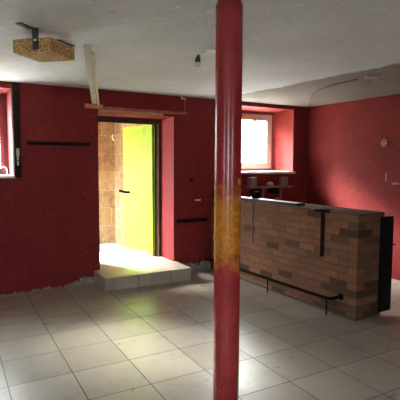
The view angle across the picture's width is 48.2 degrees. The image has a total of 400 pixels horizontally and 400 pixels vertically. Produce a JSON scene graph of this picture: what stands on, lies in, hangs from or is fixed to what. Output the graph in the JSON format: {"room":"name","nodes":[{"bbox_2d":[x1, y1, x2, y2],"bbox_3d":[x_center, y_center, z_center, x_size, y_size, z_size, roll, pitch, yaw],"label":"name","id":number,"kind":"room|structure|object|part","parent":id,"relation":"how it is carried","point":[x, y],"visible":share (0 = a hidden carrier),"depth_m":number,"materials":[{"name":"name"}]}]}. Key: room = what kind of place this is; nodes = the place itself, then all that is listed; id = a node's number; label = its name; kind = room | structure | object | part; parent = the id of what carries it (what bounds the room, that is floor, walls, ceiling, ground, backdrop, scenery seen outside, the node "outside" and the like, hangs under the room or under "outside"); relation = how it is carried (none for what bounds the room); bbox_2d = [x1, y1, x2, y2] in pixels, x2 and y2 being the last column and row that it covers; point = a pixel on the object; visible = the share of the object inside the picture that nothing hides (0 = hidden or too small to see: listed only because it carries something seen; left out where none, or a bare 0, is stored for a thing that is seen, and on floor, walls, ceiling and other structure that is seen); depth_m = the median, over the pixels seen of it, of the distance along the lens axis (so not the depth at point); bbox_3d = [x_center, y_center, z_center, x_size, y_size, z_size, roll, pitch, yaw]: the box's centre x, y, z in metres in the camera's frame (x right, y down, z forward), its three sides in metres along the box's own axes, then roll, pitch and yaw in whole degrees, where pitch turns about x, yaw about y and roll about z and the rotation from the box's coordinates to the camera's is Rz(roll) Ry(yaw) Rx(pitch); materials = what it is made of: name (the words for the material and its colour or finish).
{"room":"basement bar","nodes":[
{"label":"basement bar","id":0,"kind":"room"},
{"bbox_2d":[0,81,308,294],"bbox_3d":[-1.889,-0.115,5.831,8.980,2.815,0.570,-2,5,-29],"label":"wall","id":1,"kind":"structure","parent":0,"point":[50,233],"depth_m":5.74,"materials":[{"name":"paint"}]},
{"bbox_2d":[0,94,14,177],"bbox_3d":[-2.825,-0.781,5.230,1.150,1.045,0.580,-2,5,-29],"label":"window","id":2,"kind":"structure","parent":1,"relation":"in","point":[4,171],"depth_m":5.67,"materials":[{"name":"red paint"}]},
{"bbox_3d":[-2.944,-0.809,5.440,1.030,0.945,0.055,-2,5,-29],"label":"sash","id":3,"kind":"part","parent":2,"relation":"part of","materials":[{"name":"red paint"}]},
{"bbox_3d":[-2.952,-0.810,5.455,1.110,1.025,0.060,-2,5,-29],"label":"frame","id":4,"kind":"part","parent":2,"relation":"part of","materials":[{"name":"red paint"}]},
{"bbox_3d":[-2.813,-0.272,5.246,1.150,0.028,0.520,-2,5,-29],"label":"sill","id":5,"kind":"part","parent":2,"relation":"part of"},
{"bbox_2d":[12,82,21,177],"bbox_3d":[-2.153,-0.818,5.258,0.077,1.108,0.061,-2,5,-29],"label":"board","id":6,"kind":"object","parent":1,"relation":"attached to","point":[15,86],"visible":1,"depth_m":5.26,"materials":[{"name":"black wood"}]},
{"bbox_2d":[27,141,89,145],"bbox_3d":[-1.736,-0.694,5.523,0.760,0.042,0.027,-2,5,-29],"label":"batten","id":7,"kind":"object","parent":1,"relation":"attached to","point":[28,142],"visible":1,"depth_m":5.51,"materials":[{"name":"black wood"}]},
{"bbox_2d":[84,104,187,115],"bbox_3d":[-0.816,-1.192,5.983,1.450,0.090,0.054,-2,5,-29],"label":"board","id":8,"kind":"object","parent":1,"relation":"attached to","point":[100,108],"visible":1,"depth_m":5.92,"materials":[{"name":"red wood"}]},
{"bbox_2d":[92,52,99,105],"bbox_3d":[-1.089,-1.213,4.707,0.024,0.201,2.001,-1,5,-12],"label":"wooden lath","id":9,"kind":"object","parent":8,"relation":"on","point":[93,53],"visible":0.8,"depth_m":4.36,"materials":[{"name":"beige wood"}]},
{"bbox_2d":[177,217,206,222],"bbox_3d":[-0.113,0.295,6.521,0.498,0.053,0.027,-2,5,-29],"label":"batten","id":10,"kind":"object","parent":1,"relation":"attached to","point":[190,219],"visible":1,"depth_m":6.51,"materials":[{"name":"black wood"}]},
{"bbox_2d":[241,110,294,173],"bbox_3d":[0.805,-0.953,7.264,1.420,1.040,0.610,-2,5,-29],"label":"window","id":11,"kind":"structure","parent":1,"relation":"in","point":[267,167],"depth_m":7.68,"materials":[{"name":"red paint"}]},
{"bbox_3d":[0.675,-0.985,7.484,1.270,0.915,0.055,-2,5,-29],"label":"sash","id":12,"kind":"part","parent":11,"relation":"part of","materials":[{"name":"white paint"}]},
{"bbox_3d":[0.666,-0.986,7.500,1.370,1.015,0.060,-2,5,-29],"label":"frame","id":13,"kind":"part","parent":11,"relation":"part of","materials":[{"name":"white paint"}]},
{"bbox_3d":[0.818,-0.449,7.280,1.420,0.033,0.550,-2,5,-29],"label":"sill","id":14,"kind":"part","parent":11,"relation":"part of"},
{"bbox_2d":[245,177,292,199],"bbox_3d":[1.100,-0.182,7.092,0.830,0.365,0.148,-2,5,-29],"label":"wall shelf","id":15,"kind":"object","parent":1,"relation":"attached to","point":[251,181],"visible":0.93,"depth_m":7.04,"materials":[{"name":"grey wood"}]},
{"bbox_2d":[0,268,399,399],"bbox_3d":[0.287,1.480,2.060,8.180,0.120,8.350,-2,5,-29],"label":"floor","id":16,"kind":"structure","parent":0,"point":[78,342],"depth_m":3.90,"materials":[{"name":"tile"}]},
{"bbox_2d":[94,261,190,291],"bbox_3d":[-0.755,1.005,5.969,1.200,0.167,0.463,-2,5,-29],"label":"step","id":17,"kind":"structure","parent":16,"relation":"on","point":[121,278],"depth_m":5.81,"materials":[{"name":"tile"}]},
{"bbox_2d":[100,255,172,269],"bbox_3d":[-0.989,1.013,6.436,1.079,0.255,0.568,-2,5,-29],"label":"threshold","id":18,"kind":"object","parent":17,"relation":"on","point":[140,260],"visible":0.29,"depth_m":6.43,"materials":[{"name":"tile"}]},
{"bbox_2d":[98,116,160,255],"bbox_3d":[-1.259,-0.177,6.829,1.083,2.072,0.842,-2,5,-29],"label":"door","id":19,"kind":"structure","parent":18,"relation":"on","point":[141,190],"depth_m":6.86,"materials":[{"name":"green wood"}]},
{"bbox_2d":[213,0,242,399],"bbox_3d":[0.166,0.104,2.699,0.260,2.513,0.260,-2,5,-29],"label":"support column","id":20,"kind":"structure","parent":16,"relation":"on","point":[229,13],"depth_m":2.63,"materials":[{"name":"paint"}]},
{"bbox_3d":[0.171,-1.139,2.596,0.140,0.019,0.140,-2,5,-29],"label":"plate","id":21,"kind":"part","parent":20,"relation":"part of","materials":[{"name":"red paint"}]},
{"bbox_2d":[211,196,394,320],"bbox_3d":[1.095,0.559,5.670,0.549,1.120,2.680,-3,6,-32],"label":"bar","id":22,"kind":"object","parent":16,"relation":"on","point":[329,251],"visible":0.87,"depth_m":4.86,"materials":[{"name":"brown brick"}]},
{"bbox_2d":[252,191,258,198],"bbox_3d":[0.730,-0.067,5.882,0.065,0.088,0.090,-2,5,-29],"label":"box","id":23,"kind":"object","parent":22,"relation":"on","point":[255,194],"visible":1,"depth_m":5.85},
{"bbox_2d":[241,197,304,205],"bbox_3d":[0.725,-0.007,5.940,0.135,0.030,1.710,-3,6,-32],"label":"countertop","id":24,"kind":"structure","parent":22,"relation":"on","point":[242,198],"depth_m":5.51,"materials":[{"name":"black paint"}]},
{"bbox_2d":[208,258,343,314],"bbox_3d":[0.797,1.003,5.604,0.109,0.245,2.421,-3,6,-32],"label":"rail","id":25,"kind":"object","parent":22,"relation":"attached to","point":[340,296],"visible":0.95,"depth_m":5.07,"materials":[{"name":"metal"}]},
{"bbox_3d":[1.932,0.665,4.660,0.175,0.995,0.040,-3,6,-32],"label":"panel","id":26,"kind":"part","parent":22,"relation":"part of","materials":[{"name":"black wood"}]},
{"bbox_2d":[0,0,399,106],"bbox_3d":[0.298,-1.146,1.842,8.180,0.120,8.350,-2,5,-29],"label":"ceiling","id":27,"kind":"structure","parent":0,"point":[293,49],"depth_m":3.56,"materials":[{"name":"paint"}]},
{"bbox_2d":[13,22,74,61],"bbox_3d":[-1.133,-1.133,3.305,0.301,0.158,0.634,2,5,15],"label":"block","id":28,"kind":"object","parent":27,"relation":"attached to","point":[48,49],"visible":1,"depth_m":3.16,"materials":[{"name":"wood"}]},
{"bbox_2d":[83,45,96,103],"bbox_3d":[-1.109,-1.214,4.575,0.060,0.180,2.186,-1,5,-12],"label":"wooden lath","id":29,"kind":"object","parent":27,"relation":"attached to","point":[87,48],"visible":1,"depth_m":4.17,"materials":[{"name":"beige wood"}]},
{"bbox_2d":[195,46,214,66],"bbox_3d":[0.055,-1.158,3.627,0.192,0.152,0.112,0,5,-4],"label":"holder","id":30,"kind":"object","parent":27,"relation":"hanging from","point":[209,49],"visible":0.89,"depth_m":3.63,"materials":[{"name":"white plastic"}]},
{"bbox_2d":[195,55,200,61],"bbox_3d":[-0.018,-1.153,3.648,0.047,0.064,0.048,-2,5,-29],"label":"bulb socket","id":31,"kind":"object","parent":30,"relation":"attached to","point":[197,59],"depth_m":3.63,"materials":[{"name":"black plastic"}]},
{"bbox_3d":[0.098,-1.220,3.624,0.105,0.029,0.114,0,5,-3],"label":"ceiling plate","id":32,"kind":"part","parent":30,"relation":"part of","materials":[{"name":"white plastic"}]},
{"bbox_2d":[307,78,357,182],"bbox_3d":[1.641,-0.811,6.239,0.285,1.264,2.566,0,5,2],"label":"electrical cable","id":33,"kind":"object","parent":27,"relation":"attached to","point":[357,78],"visible":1,"depth_m":6.96,"materials":[{"name":"grey plastic"}]},
{"bbox_2d":[364,74,380,84],"bbox_3d":[1.827,-1.273,4.746,0.159,0.094,0.124,0,5,0],"label":"junction box","id":34,"kind":"object","parent":27,"relation":"attached to","point":[368,76],"visible":1,"depth_m":4.68,"materials":[{"name":"grey plastic"}]},
{"bbox_2d":[307,94,399,280],"bbox_3d":[4.034,0.058,4.047,0.400,2.815,8.350,-2,5,-29],"label":"wall","id":35,"kind":"structure","parent":0,"point":[349,166],"depth_m":6.60,"materials":[{"name":"paint"}]},
{"bbox_2d":[381,139,386,146],"bbox_3d":[2.550,-0.790,6.195,0.028,0.111,0.099,-2,5,-29],"label":"rose","id":36,"kind":"object","parent":35,"relation":"attached to","point":[384,141],"visible":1,"depth_m":6.19,"materials":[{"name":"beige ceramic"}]},
{"label":"outside","id":37,"kind":"structure","parent":0,"visible":0},
{"bbox_2d":[100,242,124,252],"bbox_3d":[-4.362,0.700,12.592,22.000,0.250,13.480,-2,5,-29],"label":"ground","id":38,"kind":"structure","parent":37,"point":[104,247],"depth_m":8.62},
{"bbox_2d":[98,122,114,243],"bbox_3d":[-2.497,-0.440,8.832,1.770,2.760,0.372,-2,5,-29],"label":"wall","id":39,"kind":"structure","parent":38,"relation":"on","point":[105,130],"depth_m":9.00,"materials":[{"name":"stone"}]},
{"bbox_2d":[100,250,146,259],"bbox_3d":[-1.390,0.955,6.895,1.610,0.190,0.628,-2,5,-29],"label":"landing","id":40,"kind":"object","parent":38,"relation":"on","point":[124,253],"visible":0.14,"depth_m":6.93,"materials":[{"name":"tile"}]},
{"bbox_2d":[114,123,143,245],"bbox_3d":[-1.273,-0.395,8.357,0.100,2.760,1.700,-2,5,-29],"label":"wall","id":41,"kind":"structure","parent":38,"relation":"on","point":[118,127],"depth_m":8.84,"materials":[{"name":"stone"}]}
]}

